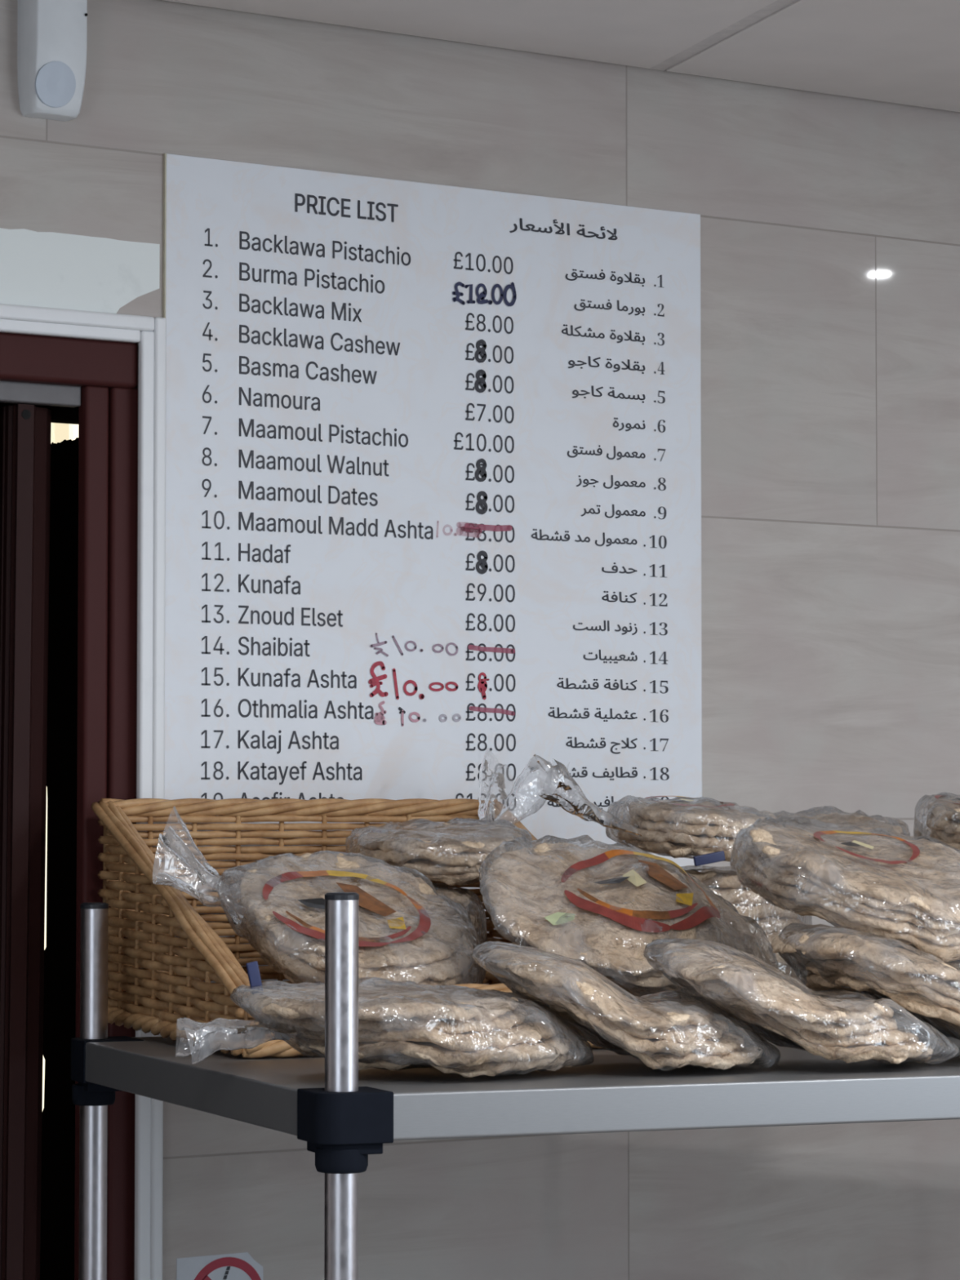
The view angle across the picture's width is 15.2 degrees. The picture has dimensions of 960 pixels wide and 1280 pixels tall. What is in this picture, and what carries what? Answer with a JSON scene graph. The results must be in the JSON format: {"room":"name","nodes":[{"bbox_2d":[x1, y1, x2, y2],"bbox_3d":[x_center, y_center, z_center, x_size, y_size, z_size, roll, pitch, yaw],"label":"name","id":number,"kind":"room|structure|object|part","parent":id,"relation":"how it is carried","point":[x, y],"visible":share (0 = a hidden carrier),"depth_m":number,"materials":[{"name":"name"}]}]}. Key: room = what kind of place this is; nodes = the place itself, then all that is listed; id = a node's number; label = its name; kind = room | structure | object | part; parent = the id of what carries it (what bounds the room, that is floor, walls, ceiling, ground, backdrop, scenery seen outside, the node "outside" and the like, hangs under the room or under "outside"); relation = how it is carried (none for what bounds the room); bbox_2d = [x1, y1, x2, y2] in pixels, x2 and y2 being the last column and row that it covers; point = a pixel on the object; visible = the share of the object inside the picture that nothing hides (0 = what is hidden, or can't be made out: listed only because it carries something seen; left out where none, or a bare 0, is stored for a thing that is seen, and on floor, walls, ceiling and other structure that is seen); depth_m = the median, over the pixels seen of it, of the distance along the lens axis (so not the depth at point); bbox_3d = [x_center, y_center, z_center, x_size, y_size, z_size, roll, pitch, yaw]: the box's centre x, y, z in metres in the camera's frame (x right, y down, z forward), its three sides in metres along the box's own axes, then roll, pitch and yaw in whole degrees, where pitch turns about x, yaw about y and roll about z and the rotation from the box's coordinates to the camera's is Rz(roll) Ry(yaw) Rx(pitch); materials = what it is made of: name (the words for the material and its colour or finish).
{"room":"shop","nodes":[
{"label":"shop","id":0,"kind":"room"},
{"bbox_2d":[0,0,959,1279],"bbox_3d":[-0.890,0.586,3.022,5.100,2.505,0.120,2,-3,-34],"label":"wall","id":1,"kind":"structure","parent":0,"point":[830,224],"depth_m":3.75,"materials":[{"name":"tile"}]},
{"bbox_2d":[17,0,87,121],"bbox_3d":[-0.391,-0.540,3.312,0.058,0.116,0.037,2,-3,-34],"label":"sensor","id":2,"kind":"object","parent":1,"relation":"attached to","point":[51,34],"visible":1,"depth_m":3.30,"materials":[{"name":"plastic"}]},
{"bbox_2d":[0,332,137,1279],"bbox_3d":[-0.819,0.772,3.045,1.154,2.134,0.086,2,-3,-34],"label":"door","id":3,"kind":"structure","parent":1,"relation":"in","point":[91,384],"depth_m":3.34,"materials":[{"name":"brown wood"}]},
{"bbox_3d":[-0.425,0.807,3.308,0.069,2.050,0.044,2,-3,-34],"label":"folding panel","id":4,"kind":"part","parent":3,"relation":"part of","materials":[{"name":"wood"}]},
{"bbox_3d":[-0.831,-0.241,3.059,1.097,0.020,0.014,2,-3,-34],"label":"steel rail","id":5,"kind":"part","parent":3,"relation":"part of","materials":[{"name":"silver metal"}]},
{"bbox_2d":[0,303,154,342],"bbox_3d":[-0.789,-0.305,3.054,1.159,0.025,0.014,2,-3,-34],"label":"trim","id":6,"kind":"structure","parent":1,"relation":"attached to","point":[19,319],"depth_m":3.32,"materials":[{"name":"white paint"}]},
{"bbox_2d":[0,227,159,313],"bbox_3d":[-0.766,-0.350,3.074,1.117,0.076,0.002,2,-3,-34],"label":"trim","id":7,"kind":"structure","parent":1,"relation":"attached to","point":[45,269],"depth_m":3.33,"materials":[{"name":"white paint"}]},
{"bbox_2d":[134,316,166,1279],"bbox_3d":[-0.307,0.774,3.326,0.025,2.156,0.012,2,-3,-34],"label":"trim","id":8,"kind":"structure","parent":1,"relation":"attached to","point":[152,346],"depth_m":3.36,"materials":[{"name":"white paint"}]},
{"bbox_2d":[176,1252,262,1279],"bbox_3d":[-0.243,0.641,3.378,0.094,0.128,0.001,2,-3,-34],"label":"notice","id":9,"kind":"object","parent":1,"relation":"attached to","point":[233,1266],"visible":1,"depth_m":3.38,"materials":[{"name":"white paper"}]},
{"bbox_2d":[222,1266,230,1279],"bbox_3d":[-0.240,0.607,3.382,0.044,0.036,0.001,2,-3,-34],"label":"print","id":10,"kind":"object","parent":9,"relation":"attached to","point":[226,1273],"depth_m":3.38},
{"bbox_2d":[162,153,702,982],"bbox_3d":[-0.034,-0.060,3.547,0.632,0.782,0.005,2,-3,-34],"label":"sign","id":11,"kind":"object","parent":1,"relation":"attached to","point":[433,451],"visible":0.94,"depth_m":3.54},
{"bbox_2d":[163,0,959,112],"bbox_3d":[0.590,-0.727,0.862,5.100,0.020,5.189,2,-3,-34],"label":"ceiling","id":12,"kind":"structure","parent":0,"point":[907,52],"depth_m":3.53,"materials":[{"name":"white paint"}]},
{"bbox_2d":[648,0,797,71],"bbox_3d":[1.035,-0.710,1.163,0.020,0.012,5.390,1,-3,-18],"label":"trim","id":13,"kind":"structure","parent":12,"relation":"attached to","point":[777,5],"depth_m":3.54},
{"bbox_3d":[0.031,1.824,1.583,5.100,0.100,7.200,2,-3,-34],"label":"floor","id":14,"kind":"structure","parent":0,"visible":0},
{"bbox_2d":[71,892,959,1279],"bbox_3d":[0.468,1.024,3.113,1.524,1.637,0.668,1,-3,-22],"label":"shelving rack","id":15,"kind":"object","parent":14,"relation":"on","point":[344,1113],"visible":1,"depth_m":2.68,"materials":[{"name":"metal"}]},
{"bbox_3d":[-0.338,1.039,3.122,0.024,1.609,0.024,1,-3,-22],"label":"post","id":16,"kind":"part","parent":15,"relation":"part of","materials":[{"name":"silver metal"}]},
{"bbox_3d":[-0.099,1.001,2.547,0.024,1.632,0.024,1,-3,-22],"label":"post","id":17,"kind":"part","parent":15,"relation":"part of","materials":[{"name":"silver metal"}]},
{"bbox_2d":[90,798,661,1057],"bbox_3d":[-0.090,0.245,3.177,0.408,0.217,0.438,1,-2,-22],"label":"wicker basket","id":18,"kind":"object","parent":15,"relation":"on","point":[149,965],"visible":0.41,"depth_m":3.26,"materials":[{"name":"brown wicker"}]},
{"bbox_2d":[152,806,484,986],"bbox_3d":[-0.137,0.229,3.072,0.284,0.174,0.207,0,-3,-4],"label":"bread bag","id":19,"kind":"object","parent":18,"relation":"in","point":[408,931],"visible":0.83,"depth_m":3.05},
{"bbox_2d":[432,882,486,983],"bbox_3d":[-0.080,0.278,3.272,0.174,0.115,0.175,1,-3,-22],"label":"bread bag","id":20,"kind":"object","parent":18,"relation":"in","point":[468,898],"visible":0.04,"depth_m":3.27,"materials":[{"name":"plastic"}]},
{"bbox_2d":[345,747,565,885],"bbox_3d":[-0.023,0.161,3.325,0.173,0.127,0.234,-2,-3,31],"label":"bread bag","id":21,"kind":"object","parent":20,"relation":"on","point":[451,855],"visible":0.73,"depth_m":3.26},
{"bbox_2d":[175,960,594,1077],"bbox_3d":[-0.067,0.286,2.736,0.325,0.084,0.231,1,-3,-23],"label":"bread bag","id":22,"kind":"object","parent":15,"relation":"on","point":[467,1032],"visible":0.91,"depth_m":2.68,"materials":[{"name":"plastic"}]},
{"bbox_3d":[0.468,0.366,3.143,1.520,0.034,0.665,1,-3,-22],"label":"shelf","id":23,"kind":"part","parent":15,"relation":"part of","materials":[{"name":"metal"}]},
{"bbox_2d":[471,941,780,1071],"bbox_3d":[0.111,0.282,2.789,0.249,0.098,0.204,1,-3,-24],"label":"bread bag","id":24,"kind":"object","parent":15,"relation":"on","point":[663,1033],"visible":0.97,"depth_m":2.73,"materials":[{"name":"plastic"}]},
{"bbox_2d":[478,835,778,1001],"bbox_3d":[0.128,0.243,3.083,0.295,0.151,0.191,2,-3,-36],"label":"bread bag","id":25,"kind":"object","parent":15,"relation":"on","point":[600,908],"visible":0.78,"depth_m":3.05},
{"bbox_2d":[679,865,812,985],"bbox_3d":[0.222,0.281,3.325,0.168,0.145,0.166,1,-3,-22],"label":"bread bag","id":26,"kind":"object","parent":15,"relation":"on","point":[772,919],"visible":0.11,"depth_m":3.27,"materials":[{"name":"plastic"}]},
{"bbox_2d":[528,754,776,866],"bbox_3d":[0.159,0.154,3.273,0.231,0.101,0.154,1,-3,-22],"label":"bread bag","id":27,"kind":"object","parent":26,"relation":"on","point":[700,829],"visible":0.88,"depth_m":3.24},
{"bbox_2d":[773,805,910,837],"bbox_3d":[0.326,0.188,3.370,0.152,0.066,0.150,1,-3,-13],"label":"bread bag","id":28,"kind":"object","parent":26,"relation":"on","point":[827,814],"visible":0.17,"depth_m":3.41,"materials":[{"name":"clear plastic"}]},
{"bbox_2d":[643,937,959,1065],"bbox_3d":[0.247,0.283,2.827,0.241,0.097,0.204,1,-3,-22],"label":"bread bag","id":29,"kind":"object","parent":15,"relation":"on","point":[846,1026],"visible":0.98,"depth_m":2.76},
{"bbox_2d":[770,922,959,1039],"bbox_3d":[0.360,0.282,2.913,0.241,0.108,0.252,-1,-3,29],"label":"bread bag","id":30,"kind":"object","parent":15,"relation":"on","point":[827,957],"visible":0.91,"depth_m":2.83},
{"bbox_2d":[729,816,959,962],"bbox_3d":[0.330,0.206,2.993,0.236,0.118,0.238,-1,-3,20],"label":"bread bag","id":31,"kind":"object","parent":30,"relation":"on","point":[905,889],"visible":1,"depth_m":2.93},
{"bbox_2d":[907,944,959,1028],"bbox_3d":[0.442,0.276,3.253,0.184,0.149,0.183,1,-3,-19],"label":"bread bag","id":32,"kind":"object","parent":15,"relation":"on","point":[956,964],"visible":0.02,"depth_m":3.18,"materials":[{"name":"plastic"}]},
{"bbox_2d":[913,791,959,849],"bbox_3d":[0.475,0.170,3.238,0.168,0.068,0.167,1,-3,-22],"label":"bread bag","id":33,"kind":"object","parent":32,"relation":"on","point":[942,816],"visible":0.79,"depth_m":3.22,"materials":[{"name":"clear plastic"}]},
{"bbox_3d":[-0.981,0.587,4.104,2.250,2.600,1.780,2,-3,-34],"label":"wall","id":34,"kind":"structure","parent":0,"visible":0},
{"bbox_2d":[42,422,78,1110],"bbox_3d":[-0.639,0.362,5.242,0.195,1.379,0.006,2,-3,-34],"label":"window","id":35,"kind":"structure","parent":34,"relation":"in","point":[60,432],"depth_m":5.28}
]}

